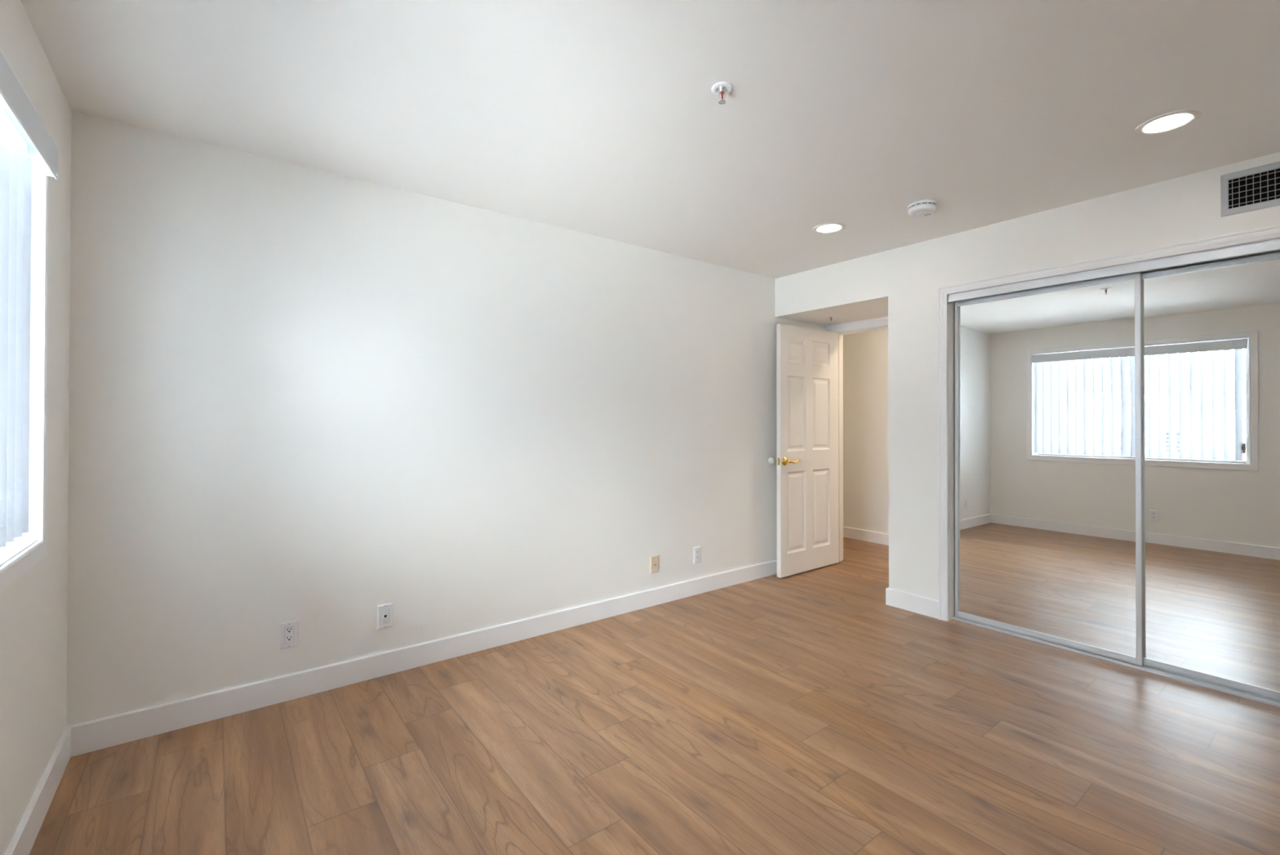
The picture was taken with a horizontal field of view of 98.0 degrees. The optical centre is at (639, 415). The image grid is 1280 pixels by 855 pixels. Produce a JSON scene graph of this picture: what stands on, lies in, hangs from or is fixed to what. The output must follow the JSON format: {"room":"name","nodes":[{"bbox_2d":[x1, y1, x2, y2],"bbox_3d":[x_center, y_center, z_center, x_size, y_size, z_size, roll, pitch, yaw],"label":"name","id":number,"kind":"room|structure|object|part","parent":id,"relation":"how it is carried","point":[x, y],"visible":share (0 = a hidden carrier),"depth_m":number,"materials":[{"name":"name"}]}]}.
{"room":"empty bedroom","nodes":[
{"label":"empty bedroom","id":0,"kind":"room"},
{"bbox_2d":[0,0,71,854],"bbox_3d":[-1.094,0.050,0.623,0.140,2.348,3.699,0,-1,-37],"label":"wall","id":1,"kind":"structure","parent":0,"point":[33,606],"depth_m":1.73,"materials":[{"name":"white paint"}]},
{"bbox_2d":[0,46,50,592],"bbox_3d":[-1.321,-0.227,0.938,0.152,1.307,1.859,0,-1,-37],"label":"window","id":2,"kind":"structure","parent":1,"relation":"in","point":[18,556],"depth_m":1.67,"materials":[{"name":"white paint"}]},
{"bbox_3d":[-1.313,0.370,0.940,0.102,0.010,1.743,0,-1,-37],"label":"sill","id":3,"kind":"part","parent":2,"relation":"part of","materials":[{"name":"white paint"}]},
{"bbox_2d":[0,50,58,546],"bbox_3d":[-1.291,-0.236,0.961,0.125,1.151,1.722,0,-1,-37],"label":"vertical blind","id":4,"kind":"object","parent":2,"relation":"attached to","point":[27,148],"visible":1,"depth_m":1.52,"materials":[{"name":"white plastic"}]},
{"bbox_3d":[-1.309,-0.790,0.952,0.044,0.032,1.716,0,-1,-37],"label":"head rail","id":5,"kind":"part","parent":4,"relation":"part of","materials":[{"name":"white plastic"}]},
{"bbox_2d":[4,726,71,854],"bbox_3d":[-1.034,1.170,0.661,0.014,0.109,3.419,0,-1,-37],"label":"baseboard","id":6,"kind":"structure","parent":1,"relation":"attached to","point":[22,842],"depth_m":1.68,"materials":[{"name":"white paint"}]},
{"bbox_2d":[66,111,826,726],"bbox_3d":[-0.268,0.072,3.494,4.660,2.348,0.140,0,-1,-37],"label":"wall","id":7,"kind":"structure","parent":0,"point":[320,399],"depth_m":2.61,"materials":[{"name":"white paint"}]},
{"bbox_2d":[280,619,298,648],"bbox_3d":[-1.531,0.956,2.429,0.069,0.113,0.008,0,-1,-37],"label":"power outlet","id":8,"kind":"object","parent":7,"relation":"attached to","point":[288,630],"visible":1,"depth_m":2.43,"materials":[{"name":"white plastic"}]},
{"bbox_2d":[377,602,392,629],"bbox_3d":[-1.220,0.960,2.666,0.069,0.113,0.009,0,-1,-37],"label":"phone jack","id":9,"kind":"object","parent":7,"relation":"attached to","point":[384,611],"visible":1,"depth_m":2.66,"materials":[{"name":"white plastic"}]},
{"bbox_2d":[66,559,777,756],"bbox_3d":[-0.222,1.191,3.424,4.660,0.109,0.014,0,-1,-37],"label":"baseboard","id":10,"kind":"structure","parent":7,"relation":"attached to","point":[91,735],"depth_m":2.59,"materials":[{"name":"white paint"}]},
{"bbox_2d":[650,554,658,573],"bbox_3d":[0.100,0.980,3.671,0.069,0.113,0.016,0,-1,-37],"label":"cable plate","id":11,"kind":"object","parent":7,"relation":"attached to","point":[655,558],"visible":1,"depth_m":3.67,"materials":[{"name":"beige plastic"}]},
{"bbox_2d":[693,546,700,563],"bbox_3d":[0.402,0.977,3.907,0.069,0.113,0.008,0,-1,-37],"label":"power outlet","id":12,"kind":"object","parent":7,"relation":"attached to","point":[696,550],"visible":1,"depth_m":3.90,"materials":[{"name":"white plastic"}]},
{"bbox_2d":[768,457,774,464],"bbox_3d":[1.044,0.358,4.388,0.062,0.062,0.031,0,-1,-37],"label":"bumper cover","id":13,"kind":"object","parent":7,"relation":"attached to","point":[771,460],"visible":0.97,"depth_m":4.38,"materials":[{"name":"white rubber"}]},
{"bbox_2d":[20,0,1279,278],"bbox_3d":[0.709,-1.165,3.025,5.910,0.120,5.310,0,-1,-37],"label":"ceiling","id":14,"kind":"structure","parent":0,"point":[603,118],"depth_m":1.95,"materials":[{"name":"white paint"}]},
{"bbox_2d":[711,81,733,104],"bbox_3d":[0.280,-1.089,1.891,0.072,0.048,0.072,0,0,8],"label":"sprinkler","id":15,"kind":"object","parent":14,"relation":"attached to","point":[721,88],"visible":1,"depth_m":1.88,"materials":[{"name":"white metal"}]},
{"bbox_2d":[813,222,845,233],"bbox_3d":[1.111,-1.102,3.268,0.184,0.008,0.184,0,-1,-37],"label":"recessed light","id":16,"kind":"object","parent":14,"relation":"in","point":[833,227],"visible":1,"depth_m":3.26,"materials":[{"name":"white paint"}]},
{"bbox_2d":[907,199,937,216],"bbox_3d":[1.476,-1.081,2.912,0.138,0.048,0.138,0,-1,-37],"label":"smoke detector","id":17,"kind":"object","parent":14,"relation":"attached to","point":[926,206],"visible":1,"depth_m":2.87,"materials":[{"name":"white plastic"}]},
{"bbox_2d":[1134,108,1201,135],"bbox_3d":[1.998,-1.110,2.109,0.184,0.008,0.184,0,-1,-37],"label":"recessed light","id":18,"kind":"object","parent":14,"relation":"in","point":[1174,120],"visible":1,"depth_m":2.10,"materials":[{"name":"white paint"}]},
{"bbox_2d":[29,537,1279,854],"bbox_3d":[0.709,1.243,3.020,5.690,0.001,5.090,0,-1,-37],"label":"floor","id":19,"kind":"structure","parent":0,"point":[807,712],"depth_m":2.06,"materials":[{"name":"brown wood"}]},
{"bbox_2d":[952,616,1279,706],"bbox_3d":[2.486,1.235,2.741,0.085,0.016,1.758,0,-1,-37],"label":"floor track","id":20,"kind":"object","parent":19,"relation":"on","point":[1217,686],"visible":0.79,"depth_m":2.69,"materials":[{"name":"silver metal"}]},
{"bbox_2d":[955,272,1143,666],"bbox_3d":[2.211,0.264,3.088,0.030,1.934,0.870,1,-1,-37],"label":"mirror door","id":21,"kind":"structure","parent":20,"relation":"on","point":[1049,411],"depth_m":3.03,"materials":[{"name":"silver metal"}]},
{"bbox_3d":[2.214,-0.689,3.100,0.024,0.028,0.827,1,-1,-37],"label":"rail","id":22,"kind":"part","parent":21,"relation":"part of","materials":[{"name":"silver metal"}]},
{"bbox_3d":[2.204,1.211,3.079,0.024,0.032,0.827,1,-1,-37],"label":"rail","id":23,"kind":"part","parent":21,"relation":"part of","materials":[{"name":"silver metal"}]},
{"bbox_2d":[1142,252,1279,699],"bbox_3d":[2.753,0.259,2.425,0.029,1.934,0.890,1,-1,-37],"label":"mirror door","id":24,"kind":"structure","parent":20,"relation":"on","point":[1211,331],"depth_m":2.56,"materials":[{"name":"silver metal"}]},
{"bbox_3d":[2.757,-0.694,2.437,0.024,0.028,0.847,1,-1,-37],"label":"rail","id":25,"kind":"part","parent":24,"relation":"part of","materials":[{"name":"silver metal"}]},
{"bbox_3d":[2.746,1.206,2.416,0.024,0.032,0.847,1,-1,-37],"label":"rail","id":26,"kind":"part","parent":24,"relation":"part of","materials":[{"name":"silver metal"}]},
{"bbox_2d":[786,300,888,325],"bbox_3d":[1.685,-0.818,4.315,0.570,0.057,0.939,0,-1,-37],"label":"ceiling","id":27,"kind":"structure","parent":0,"point":[877,309],"depth_m":4.35,"materials":[{"name":"white paint"}]},
{"bbox_2d":[826,315,835,322],"bbox_3d":[1.510,-0.764,4.392,0.072,0.048,0.072,0,0,8],"label":"sprinkler","id":28,"kind":"object","parent":27,"relation":"attached to","point":[828,316],"visible":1,"depth_m":4.38,"materials":[{"name":"white metal"}]},
{"bbox_2d":[843,328,888,533],"bbox_3d":[2.490,0.084,4.736,0.990,2.348,4.740,0,-1,-37],"label":"wall","id":29,"kind":"structure","parent":0,"point":[865,354],"depth_m":5.62,"materials":[{"name":"white paint"}]},
{"bbox_2d":[827,317,888,561],"bbox_3d":[1.965,0.241,4.494,0.139,2.029,0.932,0,-1,-37],"label":"door frame","id":30,"kind":"structure","parent":29,"relation":"attached to","point":[841,334],"depth_m":4.81,"materials":[{"name":"white paint"}]},
{"bbox_2d":[774,323,838,577],"bbox_3d":[1.373,0.268,4.515,0.791,1.950,0.155,0,-1,-37],"label":"door","id":31,"kind":"structure","parent":30,"relation":"attached to","point":[807,358],"depth_m":4.46,"materials":[{"name":"white paint"}]},
{"bbox_3d":[1.199,0.352,4.299,0.146,0.033,0.023,0,-1,-37],"label":"lever","id":32,"kind":"part","parent":31,"relation":"part of","materials":[{"name":"gold metal"}]},
{"bbox_2d":[843,526,888,545],"bbox_3d":[2.781,1.205,4.951,0.014,0.109,4.500,0,-1,-37],"label":"baseboard","id":33,"kind":"structure","parent":29,"relation":"attached to","point":[848,532],"depth_m":5.60,"materials":[{"name":"white paint"}]},
{"bbox_2d":[826,250,1279,331],"bbox_3d":[2.258,0.079,4.125,0.120,2.348,5.190,0,-1,-37],"label":"door frame","id":34,"kind":"structure","parent":29,"relation":"in","point":[1275,251],"depth_m":3.13,"materials":[{"name":"white paint"}]},
{"bbox_2d":[774,151,1279,620],"bbox_3d":[2.205,0.071,3.058,0.120,2.348,3.559,0,-1,-37],"label":"wall","id":35,"kind":"structure","parent":0,"point":[1185,208],"depth_m":3.45,"materials":[{"name":"white paint"}]},
{"bbox_2d":[937,224,1279,621],"bbox_3d":[2.404,0.223,2.685,0.024,2.039,1.862,0,-1,-37],"label":"trim","id":36,"kind":"structure","parent":35,"relation":"attached to","point":[1272,232],"depth_m":3.29,"materials":[{"name":"white paint"}]},
{"bbox_2d":[947,237,1279,302],"bbox_3d":[2.458,-0.722,2.733,0.113,0.046,1.758,0,-1,-37],"label":"closet track","id":37,"kind":"object","parent":35,"relation":"attached to","point":[1271,245],"visible":1,"depth_m":2.73,"materials":[{"name":"silver metal"}]},
{"bbox_2d":[1220,160,1279,217],"bbox_3d":[2.687,-0.976,2.330,0.009,0.185,0.356,0,-1,-37],"label":"air vent","id":38,"kind":"object","parent":35,"relation":"in","point":[1257,188],"visible":1,"depth_m":2.40,"materials":[{"name":"white metal"}]},
{"bbox_3d":[1.999,0.077,3.895,0.570,2.348,0.100,0,-1,-37],"label":"wall","id":39,"kind":"structure","parent":0,"visible":0},
{"bbox_2d":[885,586,938,618],"bbox_3d":[2.009,1.195,3.762,0.704,0.109,0.339,0,-1,-37],"label":"baseboard","id":40,"kind":"structure","parent":39,"relation":"attached to","point":[922,605],"depth_m":3.54,"materials":[{"name":"white paint"}]}
]}

